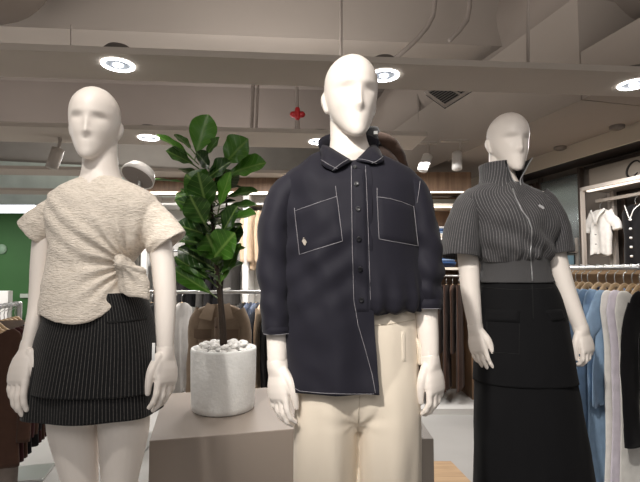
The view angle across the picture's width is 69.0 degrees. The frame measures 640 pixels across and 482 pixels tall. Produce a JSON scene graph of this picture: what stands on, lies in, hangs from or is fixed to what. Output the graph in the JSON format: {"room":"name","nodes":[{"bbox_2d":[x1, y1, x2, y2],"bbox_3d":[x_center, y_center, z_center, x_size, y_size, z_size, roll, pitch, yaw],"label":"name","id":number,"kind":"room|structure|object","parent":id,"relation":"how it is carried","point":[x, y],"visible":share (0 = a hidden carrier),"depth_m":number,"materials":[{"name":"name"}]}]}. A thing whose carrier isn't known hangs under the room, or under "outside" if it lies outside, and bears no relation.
{"room":"clothing store","nodes":[
{"label":"clothing store","id":0,"kind":"room"},
{"bbox_2d":[0,213,31,320],"bbox_3d":[-4.804,0.633,7.034,1.873,2.109,0.120,0,-4,0],"label":"wall","id":1,"kind":"structure","parent":0,"point":[15,263],"depth_m":7.00,"materials":[{"name":"green paint"}]},
{"bbox_2d":[0,205,35,212],"bbox_3d":[-4.883,-0.480,7.104,1.123,0.122,0.120,0,-4,0],"label":"light panel","id":2,"kind":"object","parent":1,"relation":"on","point":[3,208],"visible":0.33,"depth_m":7.04,"materials":[{"name":"white"}]},
{"bbox_2d":[0,188,267,196],"bbox_3d":[-3.208,-0.608,5.760,7.520,0.030,0.300,0,-4,-5],"label":"trim","id":3,"kind":"structure","parent":0,"point":[34,191],"depth_m":5.72,"materials":[{"name":"paint"}]},
{"bbox_2d":[0,165,289,177],"bbox_3d":[-3.108,-0.686,4.516,7.520,0.030,0.300,0,-4,-5],"label":"trim","id":4,"kind":"structure","parent":0,"point":[4,170],"depth_m":4.55,"materials":[{"name":"paint"}]},
{"bbox_2d":[0,142,319,265],"bbox_3d":[-4.336,-0.084,8.319,11.600,3.700,0.200,1,-4,-14],"label":"wall","id":5,"kind":"structure","parent":0,"point":[154,156],"depth_m":8.61,"materials":[{"name":"paint"}]},
{"bbox_2d":[0,161,174,204],"bbox_3d":[-4.396,-0.968,8.199,11.400,0.750,0.090,1,-4,-14],"label":"trim","id":6,"kind":"structure","parent":5,"relation":"attached to","point":[6,181],"depth_m":8.00,"materials":[{"name":"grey paint"}]},
{"bbox_2d":[393,0,639,178],"bbox_3d":[1.186,-1.004,6.167,0.750,0.670,6.550,1,-4,-14],"label":"ceiling","id":7,"kind":"structure","parent":5,"relation":"attached to","point":[553,120],"depth_m":3.42,"materials":[{"name":"beige paint"}]},
{"bbox_2d":[418,141,436,172],"bbox_3d":[0.871,-0.711,3.947,0.242,0.271,0.114,1,-4,-16],"label":"track spotlight","id":8,"kind":"object","parent":7,"relation":"attached to","point":[425,161],"visible":0.98,"depth_m":3.93,"materials":[{"name":"white metal"}]},
{"bbox_2d":[440,139,468,170],"bbox_3d":[1.141,-0.728,3.953,0.240,0.270,0.127,0,-4,0],"label":"track spotlight","id":9,"kind":"object","parent":7,"relation":"attached to","point":[456,155],"visible":1,"depth_m":3.94,"materials":[{"name":"white metal"}]},
{"bbox_2d":[432,121,639,197],"bbox_3d":[1.679,-0.634,5.674,0.020,0.130,7.700,1,-4,-14],"label":"trim","id":10,"kind":"structure","parent":5,"relation":"attached to","point":[629,134],"depth_m":3.77,"materials":[{"name":"beige"}]},
{"bbox_2d":[609,124,624,130],"bbox_3d":[2.166,-0.826,3.397,0.100,0.030,0.100,0,-4,0],"label":"recessed light","id":11,"kind":"object","parent":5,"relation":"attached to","point":[616,127],"visible":1,"depth_m":3.37,"materials":[{"name":"brown"}]},
{"bbox_2d":[0,77,384,91],"bbox_3d":[-2.945,-2.326,2.868,11.600,0.100,11.700,1,-4,-14],"label":"ceiling","id":12,"kind":"structure","parent":0,"point":[1,78],"depth_m":6.13,"materials":[{"name":"beige paint"}]},
{"bbox_2d":[0,0,46,24],"bbox_3d":[-1.886,-1.911,1.816,0.840,0.840,3.223,1,-4,-14],"label":"air duct","id":13,"kind":"object","parent":12,"relation":"hanging from","point":[11,11],"visible":1,"depth_m":3.03,"materials":[{"name":"metal"}]},
{"bbox_2d":[0,80,382,147],"bbox_3d":[-2.308,-1.709,6.353,8.400,0.700,0.400,0,-4,-5],"label":"ceiling beam","id":14,"kind":"structure","parent":12,"relation":"attached to","point":[20,101],"depth_m":6.19,"materials":[{"name":"beige paint"}]},
{"bbox_2d":[0,0,501,60],"bbox_3d":[-2.102,-1.917,3.805,8.400,0.600,0.430,0,-4,-5],"label":"ceiling beam","id":15,"kind":"structure","parent":12,"relation":"attached to","point":[373,28],"depth_m":3.75,"materials":[{"name":"beige paint"}]},
{"bbox_2d":[339,0,342,54],"bbox_3d":[0.139,-1.388,3.092,0.021,0.457,0.020,0,-4,0],"label":"conduit","id":16,"kind":"object","parent":15,"relation":"hanging from","point":[340,1],"visible":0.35,"depth_m":3.09,"materials":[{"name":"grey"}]},
{"bbox_2d":[394,0,436,56],"bbox_3d":[0.719,-1.611,3.507,0.335,0.517,0.035,0,-4,0],"label":"conduit","id":17,"kind":"object","parent":15,"relation":"hanging from","point":[422,32],"visible":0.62,"depth_m":3.49,"materials":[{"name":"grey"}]},
{"bbox_2d":[448,0,471,42],"bbox_3d":[1.055,-1.681,3.511,0.193,0.378,0.035,0,-4,0],"label":"conduit","id":18,"kind":"object","parent":15,"relation":"hanging from","point":[458,31],"visible":1,"depth_m":3.49,"materials":[{"name":"brown"}]},
{"bbox_2d":[290,86,304,128],"bbox_3d":[-0.226,-1.621,4.701,0.153,1.115,0.080,0,-4,0],"label":"sprinkler","id":19,"kind":"object","parent":12,"relation":"hanging from","point":[297,114],"visible":0.69,"depth_m":4.66,"materials":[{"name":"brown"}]},
{"bbox_2d":[370,0,639,130],"bbox_3d":[1.552,-1.792,4.601,0.650,0.970,4.583,1,-4,-19],"label":"duct","id":20,"kind":"object","parent":12,"relation":"hanging from","point":[394,107],"visible":0.25,"depth_m":3.82,"materials":[{"name":"beige"}]},
{"bbox_2d":[0,122,426,149],"bbox_3d":[-3.003,-0.767,3.208,7.520,0.030,0.390,0,-4,-5],"label":"ceiling beam","id":21,"kind":"structure","parent":0,"point":[9,131],"depth_m":3.27,"materials":[{"name":"paint"}]},
{"bbox_2d":[45,137,64,170],"bbox_3d":[-1.921,-0.643,3.346,0.240,0.268,0.098,0,-4,0],"label":"track spotlight","id":22,"kind":"object","parent":21,"relation":"attached to","point":[56,154],"visible":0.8,"depth_m":3.31,"materials":[{"name":"grey metal"}]},
{"bbox_2d":[138,124,158,140],"bbox_3d":[-1.232,-0.783,3.350,0.146,0.092,0.146,0,-4,0],"label":"recessed light","id":23,"kind":"object","parent":21,"relation":"attached to","point":[142,137],"visible":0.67,"depth_m":3.34,"materials":[{"name":"white"}]},
{"bbox_2d":[19,392,473,481],"bbox_3d":[-2.945,1.466,2.632,11.600,0.100,11.700,1,-4,-14],"label":"floor","id":24,"kind":"structure","parent":0,"point":[453,435],"depth_m":3.29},
{"bbox_2d":[0,291,12,319],"bbox_3d":[-4.468,1.176,6.489,0.282,0.959,0.100,0,-4,0],"label":"panel","id":25,"kind":"object","parent":24,"relation":"on","point":[5,296],"visible":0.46,"depth_m":6.46,"materials":[{"name":"white laminate"}]},
{"bbox_2d":[0,301,54,481],"bbox_3d":[-1.735,0.870,2.342,0.400,1.060,1.320,1,-4,-14],"label":"clothing rack","id":26,"kind":"object","parent":24,"relation":"on","point":[38,472],"visible":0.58,"depth_m":2.86,"materials":[{"name":"silver metal"}]},
{"bbox_2d":[0,307,7,329],"bbox_3d":[-1.784,0.445,2.563,0.256,0.190,0.014,1,-4,-15],"label":"clothes hanger","id":27,"kind":"object","parent":26,"relation":"hanging from","point":[2,326],"visible":0.19,"depth_m":2.57,"materials":[{"name":"brown wood"}]},
{"bbox_2d":[22,325,41,453],"bbox_3d":[-1.784,0.816,2.538,0.500,0.708,0.052,1,-4,-16],"label":"coat","id":28,"kind":"object","parent":27,"relation":"hanging from","point":[40,425],"visible":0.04,"depth_m":2.57,"materials":[{"name":"black fabric"}]},
{"label":"clothes hanger","id":29,"kind":"object","parent":26,"relation":"hanging from","visible":0},
{"bbox_2d":[31,431,38,446],"bbox_3d":[-1.813,0.823,2.654,0.500,0.708,0.052,1,-4,-14],"label":"coat","id":30,"kind":"object","parent":29,"relation":"hanging from","point":[35,440],"visible":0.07,"depth_m":2.67,"materials":[{"name":"black fabric"}]},
{"bbox_3d":[-1.770,0.441,2.509,0.256,0.190,0.014,1,-4,-13],"label":"clothes hanger","id":31,"kind":"object","parent":26,"relation":"hanging from","visible":0},
{"bbox_2d":[15,326,38,457],"bbox_3d":[-1.770,0.813,2.484,0.498,0.708,0.053,1,-4,-13],"label":"coat","id":32,"kind":"object","parent":31,"relation":"hanging from","point":[22,327],"visible":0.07,"depth_m":2.51,"materials":[{"name":"brown fabric"}]},
{"label":"clothes hanger","id":33,"kind":"object","parent":26,"relation":"hanging from","visible":0},
{"bbox_2d":[0,328,30,468],"bbox_3d":[-1.742,0.806,2.373,0.498,0.708,0.052,1,-4,-13],"label":"coat","id":34,"kind":"object","parent":33,"relation":"hanging from","point":[13,431],"visible":0.58,"depth_m":2.40,"materials":[{"name":"brown fabric"}]},
{"bbox_3d":[-1.799,0.422,2.625,0.131,0.138,0.014,1,-4,-14],"label":"clothes hanger","id":35,"kind":"object","parent":26,"relation":"hanging from","visible":0},
{"bbox_2d":[0,320,24,481],"bbox_3d":[-1.802,0.907,2.594,0.288,0.920,0.045,1,-4,-14],"label":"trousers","id":36,"kind":"object","parent":35,"relation":"hanging from","point":[6,474],"visible":0.23,"depth_m":2.60,"materials":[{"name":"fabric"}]},
{"bbox_2d":[6,86,185,481],"bbox_3d":[-0.733,0.411,1.536,0.563,1.869,0.332,0,-4,0],"label":"mannequin","id":37,"kind":"object","parent":24,"relation":"on","point":[92,364],"visible":1,"depth_m":1.46},
{"bbox_2d":[120,160,154,265],"bbox_3d":[-0.753,0.519,1.875,0.140,1.697,0.132,0,-4,0],"label":"dome lamp","id":38,"kind":"object","parent":24,"relation":"on","point":[139,173],"visible":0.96,"depth_m":1.91,"materials":[{"name":"metal"}]},
{"bbox_2d":[122,166,152,187],"bbox_3d":[-0.753,-0.263,1.922,0.128,0.072,0.115,0,-4,0],"label":"diffuser","id":39,"kind":"object","parent":38,"relation":"attached to","point":[142,176],"depth_m":1.91,"materials":[{"name":"grey"}]},
{"bbox_2d":[145,290,259,450],"bbox_3d":[-0.729,0.913,3.400,1.434,1.106,0.400,0,-4,0],"label":"clothing rack","id":40,"kind":"object","parent":24,"relation":"on","point":[177,291],"visible":0.02,"depth_m":3.42,"materials":[{"name":"silver metal"}]},
{"label":"clothes hanger","id":41,"kind":"object","parent":40,"relation":"hanging from","visible":0},
{"bbox_2d":[173,302,191,392],"bbox_3d":[-1.012,0.788,3.407,0.060,0.672,0.408,0,-4,6],"label":"shirt","id":42,"kind":"object","parent":41,"relation":"hanging from","point":[183,310],"visible":0.48,"depth_m":3.40,"materials":[{"name":"grey fabric"}]},
{"label":"clothes hanger","id":43,"kind":"object","parent":40,"relation":"hanging from","visible":0},
{"bbox_2d":[247,302,259,343],"bbox_3d":[-0.467,0.768,3.407,0.059,0.632,0.525,0,-4,7],"label":"shirt","id":44,"kind":"object","parent":43,"relation":"hanging from","point":[250,311],"visible":0.17,"depth_m":3.29,"materials":[{"name":"blue fabric"}]},
{"label":"clothes hanger","id":45,"kind":"object","parent":40,"relation":"hanging from","visible":0},
{"bbox_2d":[253,304,261,387],"bbox_3d":[-0.416,0.778,3.407,0.057,0.652,0.519,0,-4,6],"label":"shirt","id":46,"kind":"object","parent":45,"relation":"hanging from","point":[257,323],"visible":0.3,"depth_m":3.23,"materials":[{"name":"beige fabric"}]},
{"label":"clothes hanger","id":47,"kind":"object","parent":40,"relation":"hanging from","visible":0},
{"bbox_2d":[260,321,267,387],"bbox_3d":[-0.364,0.788,3.406,0.064,0.673,0.518,0,-4,7],"label":"shirt","id":48,"kind":"object","parent":47,"relation":"hanging from","point":[263,340],"visible":0.23,"depth_m":3.19,"materials":[{"name":"black fabric"}]},
{"bbox_2d":[141,177,278,312],"bbox_3d":[-0.861,0.419,4.954,1.928,2.279,0.440,0,-4,0],"label":"bay","id":49,"kind":"object","parent":24,"relation":"on","point":[248,278],"visible":0.16,"depth_m":4.80,"materials":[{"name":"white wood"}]},
{"bbox_2d":[161,203,263,209],"bbox_3d":[-0.861,-0.371,5.003,1.808,0.020,0.400,0,-4,0],"label":"shelf","id":50,"kind":"object","parent":49,"relation":"attached to","point":[169,206],"depth_m":4.93,"materials":[{"name":"white"}]},
{"label":"clothes hanger","id":51,"kind":"object","parent":49,"relation":"hanging from","visible":0},
{"bbox_2d":[240,218,254,269],"bbox_3d":[-0.698,-0.006,4.940,0.066,0.633,0.499,-2,-4,26],"label":"shirt","id":52,"kind":"object","parent":51,"relation":"hanging from","point":[241,219],"visible":0.16,"depth_m":4.74,"materials":[{"name":"beige fabric"}]},
{"label":"clothes hanger","id":53,"kind":"object","parent":49,"relation":"hanging from","visible":0},
{"bbox_2d":[247,210,260,269],"bbox_3d":[-0.624,-0.005,4.939,0.062,0.632,0.496,-2,-4,25],"label":"shirt","id":54,"kind":"object","parent":53,"relation":"hanging from","point":[251,220],"visible":0.3,"depth_m":4.76,"materials":[{"name":"beige fabric"}]},
{"label":"clothes hanger","id":55,"kind":"object","parent":49,"relation":"hanging from","visible":0},
{"bbox_2d":[254,210,260,261],"bbox_3d":[-0.548,-0.006,4.940,0.066,0.633,0.499,-2,-4,26],"label":"shirt","id":56,"kind":"object","parent":55,"relation":"hanging from","point":[258,211],"visible":0.12,"depth_m":4.74,"materials":[{"name":"beige fabric"}]},
{"label":"clothes hanger","id":57,"kind":"object","parent":49,"relation":"hanging from","visible":0},
{"bbox_2d":[178,283,186,301],"bbox_3d":[-1.365,0.437,4.910,0.065,0.513,0.391,-1,-4,20],"label":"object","id":58,"kind":"object","parent":57,"relation":"hanging from","point":[181,287],"visible":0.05,"depth_m":4.78,"materials":[{"name":"grey fabric"}]},
{"label":"clothes hanger","id":59,"kind":"object","parent":49,"relation":"hanging from","visible":0},
{"bbox_2d":[186,288,195,306],"bbox_3d":[-1.277,0.437,4.911,0.063,0.513,0.392,-1,-4,22],"label":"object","id":60,"kind":"object","parent":59,"relation":"hanging from","point":[190,298],"visible":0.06,"depth_m":4.79,"materials":[{"name":"black fabric"}]},
{"label":"clothes hanger","id":61,"kind":"object","parent":49,"relation":"hanging from","visible":0},
{"bbox_2d":[195,278,204,307],"bbox_3d":[-1.189,0.437,4.911,0.065,0.512,0.391,-1,-4,18],"label":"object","id":62,"kind":"object","parent":61,"relation":"hanging from","point":[199,297],"visible":0.09,"depth_m":4.78,"materials":[{"name":"grey fabric"}]},
{"label":"clothes hanger","id":63,"kind":"object","parent":49,"relation":"hanging from","visible":0},
{"bbox_2d":[204,270,213,305],"bbox_3d":[-1.103,0.437,4.910,0.065,0.513,0.391,-1,-4,19],"label":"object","id":64,"kind":"object","parent":63,"relation":"hanging from","point":[208,298],"visible":0.16,"depth_m":4.79,"materials":[{"name":"grey fabric"}]},
{"label":"clothes hanger","id":65,"kind":"object","parent":49,"relation":"hanging from","visible":0},
{"bbox_2d":[223,260,241,305],"bbox_3d":[-0.927,0.437,4.910,0.065,0.512,0.391,-1,-4,22],"label":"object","id":66,"kind":"object","parent":65,"relation":"hanging from","point":[232,281],"visible":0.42,"depth_m":4.92,"materials":[{"name":"grey fabric"}]},
{"bbox_2d":[149,388,294,481],"bbox_3d":[-0.323,1.089,2.199,0.850,0.600,0.700,1,-4,-14],"label":"plinth","id":67,"kind":"object","parent":24,"relation":"on","point":[254,445],"visible":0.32,"depth_m":1.87,"materials":[{"name":"beige laminate"}]},
{"bbox_2d":[155,114,265,416],"bbox_3d":[-0.527,0.086,2.199,0.519,1.400,0.347,1,-4,-15],"label":"fig","id":68,"kind":"object","parent":67,"relation":"on","point":[222,383],"visible":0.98,"depth_m":2.15,"materials":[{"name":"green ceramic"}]},
{"bbox_2d":[190,343,255,416],"bbox_3d":[-0.456,0.645,2.204,0.306,0.284,0.306,0,-4,0],"label":"pot","id":69,"kind":"object","parent":67,"relation":"on","point":[222,383],"depth_m":2.07,"materials":[{"name":"white ceramic"}]},
{"bbox_2d":[256,54,445,481],"bbox_3d":[0.090,0.387,1.377,0.566,1.897,0.301,0,-4,0],"label":"mannequin","id":70,"kind":"object","parent":24,"relation":"on","point":[350,269],"visible":1,"depth_m":1.29},
{"bbox_2d":[366,126,408,166],"bbox_3d":[0.279,0.417,2.279,0.364,1.950,0.255,0,-4,0],"label":"torso form","id":71,"kind":"object","parent":24,"relation":"on","point":[389,146],"visible":0.16,"depth_m":2.26,"materials":[{"name":"brown fabric"}]},
{"bbox_2d":[378,132,408,166],"bbox_3d":[0.357,-0.379,2.301,0.217,0.326,0.102,1,-4,-13],"label":"hood","id":72,"kind":"object","parent":71,"relation":"attached to","point":[390,147],"depth_m":2.26,"materials":[{"name":"brown fabric"}]},
{"bbox_2d":[421,421,433,481],"bbox_3d":[0.302,1.036,1.754,0.205,0.650,0.230,0,-4,0],"label":"cube","id":73,"kind":"object","parent":24,"relation":"on","point":[427,440],"visible":0.24,"depth_m":1.66,"materials":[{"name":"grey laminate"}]},
{"bbox_2d":[415,172,473,414],"bbox_3d":[1.248,0.432,4.392,1.388,2.184,0.820,0,-4,0],"label":"shelving unit","id":74,"kind":"object","parent":24,"relation":"on","point":[438,183],"visible":0.06,"depth_m":4.45,"materials":[{"name":"brown wood"}]},
{"bbox_2d":[433,199,455,203],"bbox_3d":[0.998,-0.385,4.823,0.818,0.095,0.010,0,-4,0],"label":"shelf","id":75,"kind":"object","parent":74,"relation":"on","point":[436,201],"depth_m":4.82,"materials":[{"name":"white"}]},
{"label":"clothes hanger","id":76,"kind":"object","parent":74,"relation":"hanging from","visible":0},
{"bbox_2d":[443,284,451,392],"bbox_3d":[1.182,0.896,4.331,0.058,0.980,0.348,-2,-4,23],"label":"trousers","id":77,"kind":"object","parent":76,"relation":"hanging from","point":[447,361],"visible":0.91,"depth_m":4.22,"materials":[{"name":"brown fabric"}]},
{"label":"clothes hanger","id":78,"kind":"object","parent":74,"relation":"hanging from","visible":0},
{"bbox_2d":[438,284,442,353],"bbox_3d":[1.123,0.718,4.343,0.042,0.624,0.339,-2,-4,25],"label":"shirt","id":79,"kind":"object","parent":78,"relation":"hanging from","point":[440,312],"visible":0.27,"depth_m":4.26,"materials":[{"name":"fabric"}]},
{"bbox_3d":[1.303,0.383,4.365,0.014,0.142,0.172,-2,-4,24],"label":"clothes hanger","id":80,"kind":"object","parent":74,"relation":"hanging from","visible":0},
{"bbox_2d":[456,285,464,392],"bbox_3d":[1.302,0.896,4.330,0.054,0.980,0.345,-2,-4,24],"label":"trousers","id":81,"kind":"object","parent":80,"relation":"hanging from","point":[460,375],"visible":0.98,"depth_m":4.22,"materials":[{"name":"brown fabric"}]},
{"bbox_2d":[434,461,470,481],"bbox_3d":[0.746,1.427,2.846,0.307,0.006,0.388,0,-4,0],"label":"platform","id":82,"kind":"structure","parent":24,"relation":"on","point":[444,471],"depth_m":2.85,"materials":[{"name":"brown wood"}]},
{"bbox_2d":[442,112,595,481],"bbox_3d":[0.821,0.434,1.928,0.640,1.955,0.348,0,-4,-4],"label":"mannequin","id":83,"kind":"object","parent":24,"relation":"on","point":[529,424],"visible":0.99,"depth_m":1.82},
{"bbox_2d":[538,167,583,264],"bbox_3d":[2.353,0.431,4.515,0.040,2.200,0.547,1,-4,-14],"label":"mirror panel","id":84,"kind":"object","parent":24,"relation":"on","point":[566,189],"visible":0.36,"depth_m":4.41,"materials":[{"name":"grey"}]},
{"bbox_2d":[570,238,578,265],"bbox_3d":[2.260,0.156,4.513,0.169,0.350,0.457,1,-4,-14],"label":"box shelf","id":85,"kind":"object","parent":84,"relation":"attached to","point":[576,252],"visible":0.23,"depth_m":4.32,"materials":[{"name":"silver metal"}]},
{"bbox_2d":[570,265,639,269],"bbox_3d":[1.496,0.740,2.016,0.480,1.279,1.610,1,-4,-14],"label":"clothing rack","id":86,"kind":"object","parent":24,"relation":"on","point":[576,267],"visible":0.1,"depth_m":2.32,"materials":[{"name":"silver metal"}]},
{"bbox_2d":[580,264,597,290],"bbox_3d":[1.401,0.233,2.432,0.296,0.222,0.014,1,-4,-14],"label":"clothes hanger","id":87,"kind":"object","parent":86,"relation":"hanging from","point":[588,283],"visible":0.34,"depth_m":2.43,"materials":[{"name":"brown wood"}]},
{"bbox_2d":[583,289,605,481],"bbox_3d":[1.441,0.714,2.243,0.391,0.969,0.065,1,-4,-15],"label":"dress","id":88,"kind":"object","parent":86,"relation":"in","point":[596,416],"visible":0.24,"depth_m":2.19,"materials":[{"name":"blue fabric"}]},
{"bbox_2d":[586,290,604,407],"bbox_3d":[1.457,0.496,2.203,0.558,0.539,0.063,1,-4,-15],"label":"dress","id":89,"kind":"object","parent":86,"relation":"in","point":[593,318],"visible":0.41,"depth_m":2.15,"materials":[{"name":"blue fabric"}]},
{"bbox_2d":[569,289,632,429],"bbox_3d":[1.431,0.577,2.295,0.569,0.687,0.065,1,-4,-15],"label":"dress","id":90,"kind":"object","parent":86,"relation":"in","point":[582,371],"visible":0.05,"depth_m":2.24,"materials":[{"name":"blue fabric"}]},
{"bbox_2d":[600,290,611,481],"bbox_3d":[1.464,0.710,2.151,0.371,0.965,0.067,1,-4,-13],"label":"dress","id":91,"kind":"object","parent":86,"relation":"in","point":[604,297],"visible":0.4,"depth_m":2.11,"materials":[{"name":"white fabric"}]},
{"bbox_2d":[599,264,614,289],"bbox_3d":[1.429,0.227,2.320,0.306,0.223,0.014,1,-4,-15],"label":"clothes hanger","id":92,"kind":"object","parent":86,"relation":"hanging from","point":[606,284],"visible":0.35,"depth_m":2.31,"materials":[{"name":"brown wood"}]},
{"bbox_2d":[606,290,620,481],"bbox_3d":[1.473,0.737,2.111,0.418,1.027,0.067,1,-4,-13],"label":"dress","id":93,"kind":"object","parent":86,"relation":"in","point":[610,310],"visible":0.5,"depth_m":2.07,"materials":[{"name":"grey fabric"}]},
{"bbox_2d":[608,264,623,290],"bbox_3d":[1.441,0.224,2.272,0.306,0.223,0.014,1,-4,-15],"label":"clothes hanger","id":94,"kind":"object","parent":86,"relation":"hanging from","point":[615,284],"visible":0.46,"depth_m":2.27,"materials":[{"name":"brown wood"}]},
{"bbox_2d":[617,264,632,293],"bbox_3d":[1.453,0.220,2.224,0.296,0.222,0.014,1,-4,-15],"label":"clothes hanger","id":95,"kind":"object","parent":86,"relation":"hanging from","point":[622,286],"visible":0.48,"depth_m":2.22,"materials":[{"name":"brown wood"}]},
{"bbox_2d":[625,264,639,291],"bbox_3d":[1.464,0.217,2.180,0.287,0.221,0.014,1,-4,-13],"label":"clothes hanger","id":96,"kind":"object","parent":86,"relation":"hanging from","point":[632,285],"visible":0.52,"depth_m":2.17,"materials":[{"name":"brown wood"}]},
{"label":"clothes hanger","id":97,"kind":"object","parent":86,"relation":"hanging from","visible":0},
{"bbox_2d":[620,291,639,448],"bbox_3d":[1.504,0.535,2.002,0.519,0.643,0.064,1,-4,-15],"label":"hanging garment","id":98,"kind":"object","parent":97,"relation":"hanging from","point":[630,331],"visible":0.96,"depth_m":1.94,"materials":[{"name":"black fabric"}]},
{"label":"clothes hanger","id":99,"kind":"object","parent":86,"relation":"hanging from","visible":0},
{"bbox_2d":[615,291,639,481],"bbox_3d":[1.484,0.665,2.073,0.370,0.885,0.064,1,-4,-14],"label":"dress","id":100,"kind":"object","parent":99,"relation":"hanging from","point":[629,458],"visible":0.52,"depth_m":2.02,"materials":[{"name":"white fabric"}]},
{"bbox_2d":[571,270,639,289],"bbox_3d":[2.025,0.838,3.505,0.850,1.262,0.400,0,-4,0],"label":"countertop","id":101,"kind":"structure","parent":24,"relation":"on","point":[592,276],"depth_m":3.49,"materials":[{"name":"brown wood"}]},
{"bbox_2d":[571,270,639,273],"bbox_3d":[2.025,0.230,3.543,0.850,0.042,0.400,0,-4,0],"label":"countertop","id":102,"kind":"structure","parent":101,"relation":"on","point":[586,271],"depth_m":3.34,"materials":[{"name":"wood"}]},
{"bbox_2d":[250,85,254,127],"bbox_3d":[-0.744,-1.396,5.096,0.060,0.746,0.043,0,-4,0],"label":"conduit","id":103,"kind":"object","parent":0,"point":[252,86],"visible":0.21,"depth_m":5.08,"materials":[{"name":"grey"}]},
{"bbox_2d":[255,85,258,127],"bbox_3d":[-0.689,-1.423,5.098,0.044,0.675,0.027,0,-4,0],"label":"conduit","id":104,"kind":"object","parent":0,"point":[257,89],"visible":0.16,"depth_m":5.09,"materials":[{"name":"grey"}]},
{"bbox_2d":[526,0,529,61],"bbox_3d":[1.059,-1.080,2.372,0.026,0.362,0.016,0,-4,0],"label":"conduit","id":105,"kind":"object","parent":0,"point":[527,1],"visible":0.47,"depth_m":2.37,"materials":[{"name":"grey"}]},
{"bbox_2d":[479,150,639,273],"bbox_3d":[2.619,-0.350,4.032,0.180,3.700,11.500,1,-4,-14],"label":"wall","id":106,"kind":"structure","parent":0,"point":[590,197],"depth_m":4.26,"materials":[{"name":"paint"}]},
{"bbox_2d":[101,42,134,71],"bbox_3d":[-0.936,-0.857,2.161,0.146,0.092,0.146,0,-4,0],"label":"recessed light","id":107,"kind":"object","parent":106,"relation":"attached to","point":[114,64],"visible":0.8,"depth_m":2.14,"materials":[{"name":"white"}]},
{"bbox_2d":[0,43,639,96],"bbox_3d":[-1.623,-0.834,2.143,10.100,0.030,0.300,0,-4,-5],"label":"ceiling beam","id":108,"kind":"structure","parent":106,"relation":"attached to","point":[16,59],"depth_m":2.22,"materials":[{"name":"paint"}]},
{"bbox_2d":[375,54,398,81],"bbox_3d":[0.312,-0.850,2.277,0.146,0.092,0.146,0,-4,0],"label":"recessed light","id":109,"kind":"object","parent":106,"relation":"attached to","point":[383,75],"visible":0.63,"depth_m":2.25,"materials":[{"name":"white"}]},
{"bbox_2d":[448,141,639,197],"bbox_3d":[1.893,-0.990,5.749,0.420,0.750,7.700,1,-4,-14],"label":"trim","id":110,"kind":"structure","parent":106,"relation":"attached to","point":[635,146],"depth_m":4.17,"materials":[{"name":"black"}]},
{"bbox_2d":[425,90,470,108],"bbox_3d":[0.787,-0.904,2.793,0.275,0.301,0.174,2,-4,-25],"label":"air vent","id":111,"kind":"object","parent":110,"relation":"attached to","point":[444,99],"visible":0.47,"depth_m":2.74,"materials":[{"name":"black"}]},
{"bbox_2d":[580,175,639,264],"bbox_3d":[2.483,0.492,3.399,0.355,1.940,1.042,1,-4,-14],"label":"frame","id":112,"kind":"object","parent":106,"relation":"attached to","point":[620,192],"visible":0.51,"depth_m":3.86,"materials":[{"name":"white"}]},
{"bbox_2d":[584,152,639,184],"bbox_3d":[2.576,-0.602,3.616,0.054,0.220,1.286,1,-4,-14],"label":"shop sign","id":113,"kind":"object","parent":106,"relation":"attached to","point":[629,165],"visible":0.87,"depth_m":3.93,"materials":[{"name":"beige"}]},
{"bbox_2d":[617,64,639,90],"bbox_3d":[1.607,-0.843,2.387,0.146,0.092,0.146,0,-4,0],"label":"recessed light","id":114,"kind":"object","parent":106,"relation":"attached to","point":[633,84],"visible":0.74,"depth_m":2.40,"materials":[{"name":"white"}]},
{"bbox_3d":[2.356,-0.294,3.916,0.014,0.126,0.080,1,-4,-14],"label":"clothes hanger","id":115,"kind":"object","parent":106,"relation":"hanging from","visible":0},
{"bbox_2d":[586,208,622,256],"bbox_3d":[2.347,-0.069,3.899,0.113,0.396,0.395,1,-4,-14],"label":"blouse","id":116,"kind":"object","parent":115,"relation":"hanging from","point":[600,223],"visible":0.98,"depth_m":3.86,"materials":[{"name":"white fabric"}]},
{"bbox_3d":[2.436,-0.312,3.597,0.014,0.130,0.088,1,-4,-14],"label":"clothes hanger","id":117,"kind":"object","parent":106,"relation":"hanging from","visible":0},
{"bbox_2d":[622,204,639,264],"bbox_3d":[2.422,-0.044,3.577,0.107,0.480,0.245,1,-4,-10],"label":"vest","id":118,"kind":"object","parent":117,"relation":"hanging from","point":[630,215],"visible":0.98,"depth_m":3.59,"materials":[{"name":"black fabric"}]},
{"bbox_2d":[580,18,639,105],"bbox_3d":[2.119,-1.052,2.422,0.750,0.300,1.140,1,-4,-14],"label":"trim","id":119,"kind":"structure","parent":0,"point":[622,47],"depth_m":2.66,"materials":[{"name":"beige paint"}]},
{"bbox_3d":[-1.757,0.438,2.456,0.256,0.190,0.014,1,-4,-14],"label":"clothes hanger","id":120,"kind":"object","parent":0,"visible":0},
{"bbox_2d":[12,327,34,461],"bbox_3d":[-1.758,0.809,2.431,0.497,0.707,0.055,1,-4,-14],"label":"coat","id":121,"kind":"object","parent":120,"relation":"hanging from","point":[21,445],"visible":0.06,"depth_m":2.46,"materials":[{"name":"red fabric"}]},
{"label":"clothes hanger","id":122,"kind":"object","parent":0,"visible":0},
{"bbox_2d":[450,284,455,354],"bbox_3d":[1.243,0.718,4.343,0.042,0.624,0.338,-2,-4,24],"label":"shirt","id":123,"kind":"object","parent":122,"relation":"hanging from","point":[452,287],"visible":0.88,"depth_m":4.24,"materials":[{"name":"fabric"}]},
{"bbox_3d":[-0.667,0.340,3.260,0.015,0.016,0.366,0,-4,0],"label":"face out arm","id":124,"kind":"object","parent":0,"visible":0},
{"label":"clothes hanger","id":125,"kind":"object","parent":124,"relation":"hanging from","visible":0},
{"bbox_2d":[185,303,251,391],"bbox_3d":[-0.667,0.748,3.058,0.440,0.685,0.157,0,-4,3],"label":"jacket","id":126,"kind":"object","parent":125,"relation":"hanging from","point":[203,325],"visible":0.49,"depth_m":3.05,"materials":[{"name":"brown fabric"}]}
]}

